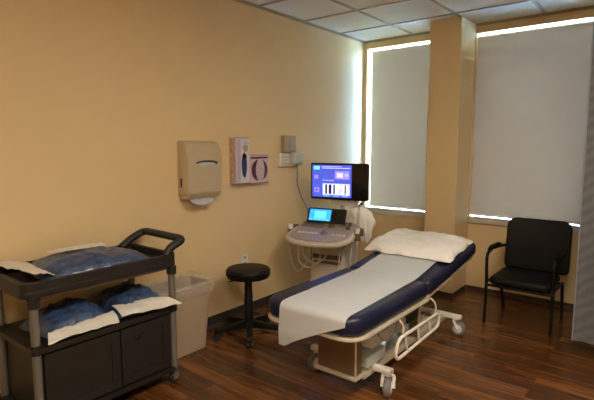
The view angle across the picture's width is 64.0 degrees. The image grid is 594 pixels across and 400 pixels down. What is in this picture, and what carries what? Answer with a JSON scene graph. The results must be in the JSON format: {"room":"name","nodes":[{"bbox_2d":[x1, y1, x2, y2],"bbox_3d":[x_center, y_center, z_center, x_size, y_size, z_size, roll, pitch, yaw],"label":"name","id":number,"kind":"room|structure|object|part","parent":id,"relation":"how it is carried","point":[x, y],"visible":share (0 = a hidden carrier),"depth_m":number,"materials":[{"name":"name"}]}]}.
{"room":"medical exam room","nodes":[
{"label":"medical exam room","id":0,"kind":"room"},
{"bbox_2d":[0,0,364,392],"bbox_3d":[-1.243,-0.228,3.313,0.220,2.705,6.680,5,8,38],"label":"wall","id":1,"kind":"structure","parent":0,"point":[98,97],"depth_m":3.44,"materials":[{"name":"beige paint"}]},
{"bbox_2d":[0,280,309,399],"bbox_3d":[-1.151,1.076,3.388,0.016,0.096,6.240,5,8,38],"label":"baseboard","id":2,"kind":"structure","parent":1,"relation":"attached to","point":[221,318],"depth_m":4.17,"materials":[{"name":"plastic"}]},
{"bbox_2d":[177,141,221,204],"bbox_3d":[-0.743,-0.209,3.656,0.140,0.490,0.331,5,8,38],"label":"paper towel dispenser","id":3,"kind":"object","parent":1,"relation":"attached to","point":[199,162],"visible":1,"depth_m":3.58,"materials":[{"name":"beige plastic"}]},
{"bbox_2d":[189,197,213,204],"bbox_3d":[-0.729,0.011,3.659,0.037,0.051,0.225,5,8,38],"label":"paper towel","id":4,"kind":"object","parent":3,"relation":"hanging from","point":[196,200],"depth_m":3.65,"materials":[{"name":"white paper"}]},
{"bbox_2d":[229,137,249,183],"bbox_3d":[-0.477,-0.332,4.006,0.106,0.385,0.173,5,8,38],"label":"glove box","id":5,"kind":"object","parent":1,"relation":"attached to","point":[239,153],"visible":1,"depth_m":3.96,"materials":[{"name":"white cardboard"}]},
{"bbox_2d":[241,253,247,262],"bbox_3d":[-0.462,0.534,4.202,0.009,0.120,0.080,5,8,38],"label":"outlet","id":6,"kind":"object","parent":1,"relation":"attached to","point":[244,257],"visible":0.69,"depth_m":4.20,"materials":[{"name":"white plastic"}]},
{"bbox_2d":[245,154,268,183],"bbox_3d":[-0.353,-0.276,4.196,0.072,0.250,0.253,5,8,38],"label":"glove box","id":7,"kind":"object","parent":1,"relation":"attached to","point":[258,164],"visible":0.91,"depth_m":4.17,"materials":[{"name":"cardboard"}]},
{"bbox_2d":[278,153,295,166],"bbox_3d":[-0.083,-0.385,4.553,0.036,0.127,0.280,5,8,38],"label":"outlet panel","id":8,"kind":"object","parent":1,"relation":"attached to","point":[283,158],"visible":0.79,"depth_m":4.48,"materials":[{"name":"white plastic"}]},
{"bbox_2d":[281,135,295,151],"bbox_3d":[-0.079,-0.534,4.523,0.060,0.156,0.165,5,8,38],"label":"wall sensor","id":9,"kind":"object","parent":1,"relation":"attached to","point":[288,143],"visible":1,"depth_m":4.48,"materials":[{"name":"beige plastic"}]},
{"bbox_3d":[-0.038,-0.535,4.529,0.005,0.130,0.085,5,8,38],"label":"plate","id":10,"kind":"part","parent":9,"relation":"part of","materials":[{"name":"grey plastic"}]},
{"bbox_2d":[233,0,364,42],"bbox_3d":[-1.148,-1.553,3.087,0.022,0.022,6.240,5,8,38],"label":"trim","id":11,"kind":"structure","parent":1,"relation":"attached to","point":[239,1],"depth_m":4.50,"materials":[{"name":"white metal"}]},
{"bbox_2d":[290,153,311,260],"bbox_3d":[0.191,0.239,4.836,0.128,1.428,0.690,5,8,38],"label":"power adapter","id":12,"kind":"object","parent":1,"relation":"attached to","point":[295,158],"visible":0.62,"depth_m":4.57,"materials":[{"name":"white plastic"},{"name":"black rubber cable"}]},
{"bbox_3d":[0.219,0.287,4.862,0.108,1.329,0.623,5,8,38],"label":"cord","id":13,"kind":"part","parent":12,"relation":"part of","materials":[{"name":"grey plastic"}]},
{"bbox_2d":[111,289,593,399],"bbox_3d":[0.653,1.346,1.971,5.070,0.120,6.680,5,8,38],"label":"floor","id":14,"kind":"structure","parent":0,"point":[511,355],"depth_m":3.28,"materials":[{"name":"brown wood"}]},
{"bbox_2d":[0,228,184,399],"bbox_3d":[-1.186,0.713,2.834,0.505,0.942,1.000,5,8,38],"label":"utility cart","id":15,"kind":"object","parent":14,"relation":"on","point":[108,362],"visible":0.88,"depth_m":2.61,"materials":[{"name":"grey plastic"}]},
{"bbox_3d":[-1.637,0.777,2.631,0.042,0.662,0.042,5,8,38],"label":"post","id":16,"kind":"part","parent":15,"relation":"part of","materials":[{"name":"grey metal"}]},
{"bbox_3d":[-1.290,0.808,2.355,0.042,0.662,0.042,5,8,38],"label":"post","id":17,"kind":"part","parent":15,"relation":"part of","materials":[{"name":"grey metal"}]},
{"bbox_2d":[18,297,118,344],"bbox_3d":[-1.270,0.631,2.615,0.404,0.142,0.423,4,8,32],"label":"pack","id":18,"kind":"object","parent":15,"relation":"on","point":[65,318],"visible":0.98,"depth_m":2.55,"materials":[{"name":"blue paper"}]},
{"bbox_2d":[0,242,149,280],"bbox_3d":[-1.252,0.339,2.713,0.420,0.111,0.776,6,9,42],"label":"pack","id":19,"kind":"object","parent":15,"relation":"on","point":[92,256],"visible":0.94,"depth_m":2.62,"materials":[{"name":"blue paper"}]},
{"bbox_3d":[-1.138,0.922,2.549,0.022,0.332,0.410,5,8,38],"label":"door","id":20,"kind":"part","parent":15,"relation":"part of","materials":[{"name":"black plastic"}]},
{"bbox_2d":[0,301,172,354],"bbox_3d":[-1.210,0.698,2.803,0.495,0.030,0.865,5,8,38],"label":"shelf","id":21,"kind":"object","parent":15,"relation":"attached to","point":[10,332],"depth_m":2.55,"materials":[{"name":"grey plastic"}]},
{"bbox_2d":[0,243,174,299],"bbox_3d":[-1.217,0.389,2.758,0.505,0.075,0.900,5,8,38],"label":"tray","id":22,"kind":"object","parent":15,"relation":"on","point":[18,284],"depth_m":2.54,"materials":[{"name":"grey plastic"}]},
{"bbox_2d":[2,366,176,399],"bbox_3d":[-1.210,1.086,2.847,0.485,0.029,0.855,5,8,38],"label":"shelf","id":23,"kind":"object","parent":15,"relation":"attached to","point":[125,388],"depth_m":2.77,"materials":[{"name":"grey plastic"}]},
{"bbox_2d":[93,281,181,318],"bbox_3d":[-1.000,0.591,2.939,0.450,0.148,0.379,6,9,42],"label":"pack","id":24,"kind":"object","parent":15,"relation":"on","point":[127,298],"visible":0.94,"depth_m":2.85,"materials":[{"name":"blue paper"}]},
{"bbox_3d":[-0.901,0.888,2.845,0.022,0.332,0.330,5,8,38],"label":"door","id":25,"kind":"part","parent":15,"relation":"part of","materials":[{"name":"black plastic"}]},
{"bbox_3d":[-0.941,0.277,3.094,0.485,0.133,0.213,5,8,38],"label":"handle","id":26,"kind":"part","parent":15,"relation":"part of","materials":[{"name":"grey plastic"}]},
{"bbox_3d":[-0.781,0.736,2.989,0.042,0.662,0.042,5,8,38],"label":"post","id":27,"kind":"part","parent":15,"relation":"part of","materials":[{"name":"grey metal"}]},
{"bbox_2d":[148,275,211,358],"bbox_3d":[-0.875,0.862,3.458,0.286,0.501,0.482,5,8,38],"label":"trash bin","id":28,"kind":"object","parent":14,"relation":"on","point":[193,292],"visible":0.58,"depth_m":3.44,"materials":[{"name":"plastic"}]},
{"bbox_2d":[213,263,278,348],"bbox_3d":[-0.388,0.800,3.787,0.551,0.554,0.554,5,8,38],"label":"stool","id":29,"kind":"object","parent":14,"relation":"on","point":[247,273],"visible":0.92,"depth_m":3.73,"materials":[{"name":"black plastic"}]},
{"bbox_3d":[-0.524,0.994,3.727,0.248,0.067,0.046,-3,7,-25],"label":"leg","id":30,"kind":"part","parent":29,"relation":"part of","materials":[{"name":"black metal"}]},
{"bbox_3d":[-0.491,0.974,3.904,0.046,0.067,0.248,-6,9,-43],"label":"leg","id":31,"kind":"part","parent":29,"relation":"part of","materials":[{"name":"black metal"}]},
{"bbox_3d":[-0.385,0.568,3.745,0.352,0.085,0.352,5,8,38],"label":"seat","id":32,"kind":"part","parent":29,"relation":"part of","materials":[{"name":"black leather"}]},
{"bbox_3d":[-0.365,1.004,3.641,0.046,0.067,0.248,-1,7,-7],"label":"leg","id":33,"kind":"part","parent":29,"relation":"part of","materials":[{"name":"black metal"}]},
{"bbox_3d":[-0.311,0.971,3.927,0.046,0.067,0.248,4,7,28],"label":"leg","id":34,"kind":"part","parent":29,"relation":"part of","materials":[{"name":"black metal"}]},
{"bbox_3d":[-0.233,0.990,3.765,0.248,0.067,0.046,1,7,10],"label":"leg","id":35,"kind":"part","parent":29,"relation":"part of","materials":[{"name":"black metal"}]},
{"bbox_2d":[285,163,369,280],"bbox_3d":[0.282,0.344,4.300,0.697,1.344,0.735,3,7,27],"label":"machine","id":36,"kind":"object","parent":14,"relation":"on","point":[326,230],"visible":0.81,"depth_m":4.26,"materials":[{"name":"plastic"}]},
{"bbox_3d":[0.180,0.330,4.099,0.620,0.111,0.289,3,7,27],"label":"handle","id":37,"kind":"part","parent":36,"relation":"part of","materials":[{"name":"plastic"}]},
{"bbox_3d":[0.267,0.143,4.276,0.370,0.132,0.070,3,7,27],"label":"touch panel","id":38,"kind":"part","parent":36,"relation":"part of","materials":[{"name":"black plastic"}]},
{"bbox_2d":[313,253,341,264],"bbox_3d":[0.270,0.537,4.305,0.280,0.080,0.024,3,7,27],"label":"shelf","id":39,"kind":"object","parent":36,"relation":"attached to","point":[331,258],"depth_m":4.30,"materials":[{"name":"plastic"}]},
{"bbox_2d":[311,163,369,201],"bbox_3d":[0.386,-0.167,4.313,0.560,0.333,0.034,3,7,27],"label":"monitor","id":40,"kind":"object","parent":36,"relation":"on","point":[336,182],"depth_m":4.29,"materials":[{"name":"black plastic"}]},
{"bbox_3d":[0.436,0.019,4.350,0.270,0.060,0.020,3,7,27],"label":"monitor handle","id":41,"kind":"part","parent":36,"relation":"part of","materials":[{"name":"plastic"}]},
{"bbox_2d":[347,205,375,242],"bbox_3d":[0.582,0.217,4.372,0.153,0.357,0.246,-5,8,-40],"label":"cloth","id":42,"kind":"object","parent":36,"relation":"hanging from","point":[361,216],"visible":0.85,"depth_m":4.32,"materials":[{"name":"fabric"}]},
{"bbox_2d":[268,242,475,397],"bbox_3d":[0.648,0.757,3.378,0.703,0.733,1.931,5,8,38],"label":"exam table","id":43,"kind":"object","parent":14,"relation":"on","point":[354,352],"visible":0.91,"depth_m":2.90,"materials":[{"name":"blue plastic"}]},
{"bbox_3d":[0.257,0.862,2.881,0.275,0.336,0.075,5,8,38],"label":"pedestal panel","id":44,"kind":"part","parent":43,"relation":"part of","materials":[{"name":"brown wood"}]},
{"bbox_3d":[0.330,0.610,2.973,0.650,0.107,0.925,5,8,38],"label":"mattress","id":45,"kind":"part","parent":43,"relation":"part of","materials":[{"name":"blue plastic"}]},
{"bbox_2d":[278,253,436,345],"bbox_3d":[0.496,0.619,3.149,0.447,0.313,1.450,5,8,36],"label":"paper","id":46,"kind":"object","parent":43,"relation":"on","point":[325,307],"visible":0.91,"depth_m":2.82,"materials":[{"name":"white paper"}]},
{"bbox_2d":[362,314,428,367],"bbox_3d":[0.646,0.972,3.389,0.210,0.009,1.100,5,8,38],"label":"tray","id":47,"kind":"object","parent":43,"relation":"on","point":[388,344],"depth_m":3.35,"materials":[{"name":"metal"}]},
{"bbox_3d":[0.703,0.992,3.471,0.304,0.045,1.344,5,8,38],"label":"frame","id":48,"kind":"part","parent":43,"relation":"part of","materials":[{"name":"white metal"}]},
{"bbox_3d":[0.732,0.754,3.283,0.165,0.140,0.180,5,8,38],"label":"lift motor","id":49,"kind":"part","parent":43,"relation":"part of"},
{"bbox_3d":[0.839,0.806,3.396,0.060,0.337,0.060,5,8,38],"label":"support post","id":50,"kind":"part","parent":43,"relation":"part of","materials":[{"name":"white metal"}]},
{"bbox_3d":[0.768,0.844,2.988,0.019,0.138,0.646,5,8,38],"label":"rail","id":51,"kind":"part","parent":43,"relation":"part of","materials":[{"name":"white plastic"}]},
{"bbox_2d":[364,228,472,262],"bbox_3d":[0.965,0.338,3.793,0.732,0.137,0.538,5,8,38],"label":"pillow","id":52,"kind":"object","parent":43,"relation":"on","point":[441,247],"visible":1,"depth_m":3.66,"materials":[{"name":"white cotton fabric"}]},
{"bbox_2d":[424,16,475,292],"bbox_3d":[1.541,-0.400,4.825,0.313,2.705,0.390,5,8,38],"label":"wall pier","id":53,"kind":"object","parent":14,"relation":"on","point":[452,40],"visible":0.82,"depth_m":4.65,"materials":[{"name":"beige paint"}]},
{"bbox_2d":[482,217,572,337],"bbox_3d":[1.968,0.619,4.052,0.563,0.864,0.582,5,8,38],"label":"armchair","id":54,"kind":"object","parent":14,"relation":"on","point":[537,251],"visible":1,"depth_m":4.08,"materials":[{"name":"black leather"}]},
{"bbox_3d":[1.605,0.848,4.046,0.028,0.401,0.039,5,8,38],"label":"leg","id":55,"kind":"part","parent":54,"relation":"part of","materials":[{"name":"black metal"}]},
{"bbox_3d":[1.754,0.546,4.185,0.044,0.302,0.506,5,8,38],"label":"arm","id":56,"kind":"part","parent":54,"relation":"part of","materials":[{"name":"black metal"}]},
{"bbox_3d":[1.900,0.835,4.407,0.027,0.354,0.155,6,9,43],"label":"leg","id":57,"kind":"part","parent":54,"relation":"part of","materials":[{"name":"black metal"}]},
{"bbox_3d":[1.958,0.658,4.054,0.515,0.128,0.526,5,8,38],"label":"seat frame","id":58,"kind":"part","parent":54,"relation":"part of","materials":[{"name":"black metal"}]},
{"bbox_3d":[1.928,0.669,4.019,0.468,0.067,0.470,5,8,38],"label":"seat","id":59,"kind":"part","parent":54,"relation":"part of","materials":[{"name":"black leather"}]},
{"bbox_3d":[2.125,0.400,4.190,0.520,0.460,0.123,5,8,38],"label":"backrest","id":60,"kind":"part","parent":54,"relation":"part of","materials":[{"name":"black leather"}]},
{"bbox_3d":[2.001,0.884,3.732,0.028,0.401,0.039,5,8,38],"label":"leg","id":61,"kind":"part","parent":54,"relation":"part of","materials":[{"name":"black metal"}]},
{"bbox_3d":[2.135,0.581,3.883,0.044,0.302,0.506,5,8,38],"label":"arm","id":62,"kind":"part","parent":54,"relation":"part of","materials":[{"name":"black metal"}]},
{"bbox_3d":[2.286,0.870,4.101,0.027,0.354,0.155,4,8,33],"label":"leg","id":63,"kind":"part","parent":54,"relation":"part of","materials":[{"name":"black metal"}]},
{"bbox_2d":[362,49,372,206],"bbox_3d":[0.873,-0.843,5.704,0.042,1.837,0.220,5,8,38],"label":"window","id":64,"kind":"structure","parent":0,"point":[368,53],"depth_m":5.61,"materials":[{"name":"glass"}]},
{"bbox_2d":[245,0,593,40],"bbox_3d":[0.653,-1.461,1.652,5.070,0.120,6.680,5,8,38],"label":"ceiling","id":65,"kind":"structure","parent":0,"point":[300,9],"depth_m":4.25,"materials":[{"name":"tile"}]},
{"bbox_2d":[257,0,546,34],"bbox_3d":[0.653,-1.397,1.659,4.630,0.008,6.240,5,8,38],"label":"grid","id":66,"kind":"object","parent":65,"relation":"attached to","point":[534,2],"visible":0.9,"depth_m":4.25,"materials":[{"name":"metal"}]},
{"bbox_2d":[571,15,593,344],"bbox_3d":[2.590,-0.221,2.761,1.600,2.576,0.041,5,8,38],"label":"privacy curtain","id":67,"kind":"object","parent":66,"relation":"hanging from","point":[583,311],"visible":1,"depth_m":3.30,"materials":[{"name":"fabric"}]},
{"bbox_2d":[361,34,578,303],"bbox_3d":[2.667,-0.297,4.327,4.630,2.612,0.220,5,8,38],"label":"wall","id":68,"kind":"structure","parent":0,"point":[483,236],"depth_m":4.88,"materials":[{"name":"beige paint"}]},
{"bbox_2d":[366,206,424,217],"bbox_3d":[1.185,0.137,5.481,0.943,0.063,0.150,5,8,38],"label":"window sill","id":69,"kind":"structure","parent":68,"relation":"attached to","point":[381,210],"depth_m":5.44,"materials":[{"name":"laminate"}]},
{"bbox_2d":[369,44,429,210],"bbox_3d":[1.220,-0.794,5.359,0.881,1.800,0.060,5,8,38],"label":"roller shade","id":70,"kind":"object","parent":68,"relation":"attached to","point":[400,76],"visible":0.75,"depth_m":5.38,"materials":[{"name":"fabric"}]},
{"bbox_2d":[373,43,429,51],"bbox_3d":[1.264,-0.813,5.438,0.903,1.837,0.050,5,8,38],"label":"window","id":71,"kind":"structure","parent":68,"relation":"in","point":[426,43],"depth_m":5.36,"materials":[{"name":"glass"}]},
{"bbox_2d":[434,285,573,308],"bbox_3d":[2.481,1.007,4.228,4.614,0.043,0.395,5,8,38],"label":"baseboard","id":72,"kind":"structure","parent":68,"relation":"attached to","point":[469,287],"depth_m":4.74,"materials":[{"name":"plastic"}]},
{"bbox_2d":[468,215,578,232],"bbox_3d":[2.853,0.287,4.160,2.648,0.063,0.150,5,8,38],"label":"window sill","id":73,"kind":"structure","parent":68,"relation":"attached to","point":[473,218],"depth_m":4.78,"materials":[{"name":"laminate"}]},
{"bbox_2d":[470,21,592,224],"bbox_3d":[2.759,-0.656,4.140,2.405,1.800,0.060,5,8,38],"label":"roller shade","id":74,"kind":"object","parent":68,"relation":"attached to","point":[531,98],"visible":0.94,"depth_m":4.52,"materials":[{"name":"fabric"}]},
{"bbox_2d":[481,20,592,36],"bbox_3d":[2.819,-0.673,4.206,2.395,1.837,0.050,5,8,38],"label":"window","id":75,"kind":"structure","parent":68,"relation":"in","point":[590,20],"depth_m":4.49,"materials":[{"name":"glass"}]},
{"bbox_2d":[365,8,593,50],"bbox_3d":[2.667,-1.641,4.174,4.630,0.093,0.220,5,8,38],"label":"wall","id":76,"kind":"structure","parent":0,"point":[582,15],"depth_m":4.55,"materials":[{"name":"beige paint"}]},
{"bbox_2d":[365,5,593,42],"bbox_3d":[2.591,-1.665,4.076,4.630,0.022,0.022,5,8,38],"label":"trim","id":77,"kind":"structure","parent":76,"relation":"attached to","point":[592,6],"depth_m":4.53,"materials":[{"name":"white metal"}]}
]}

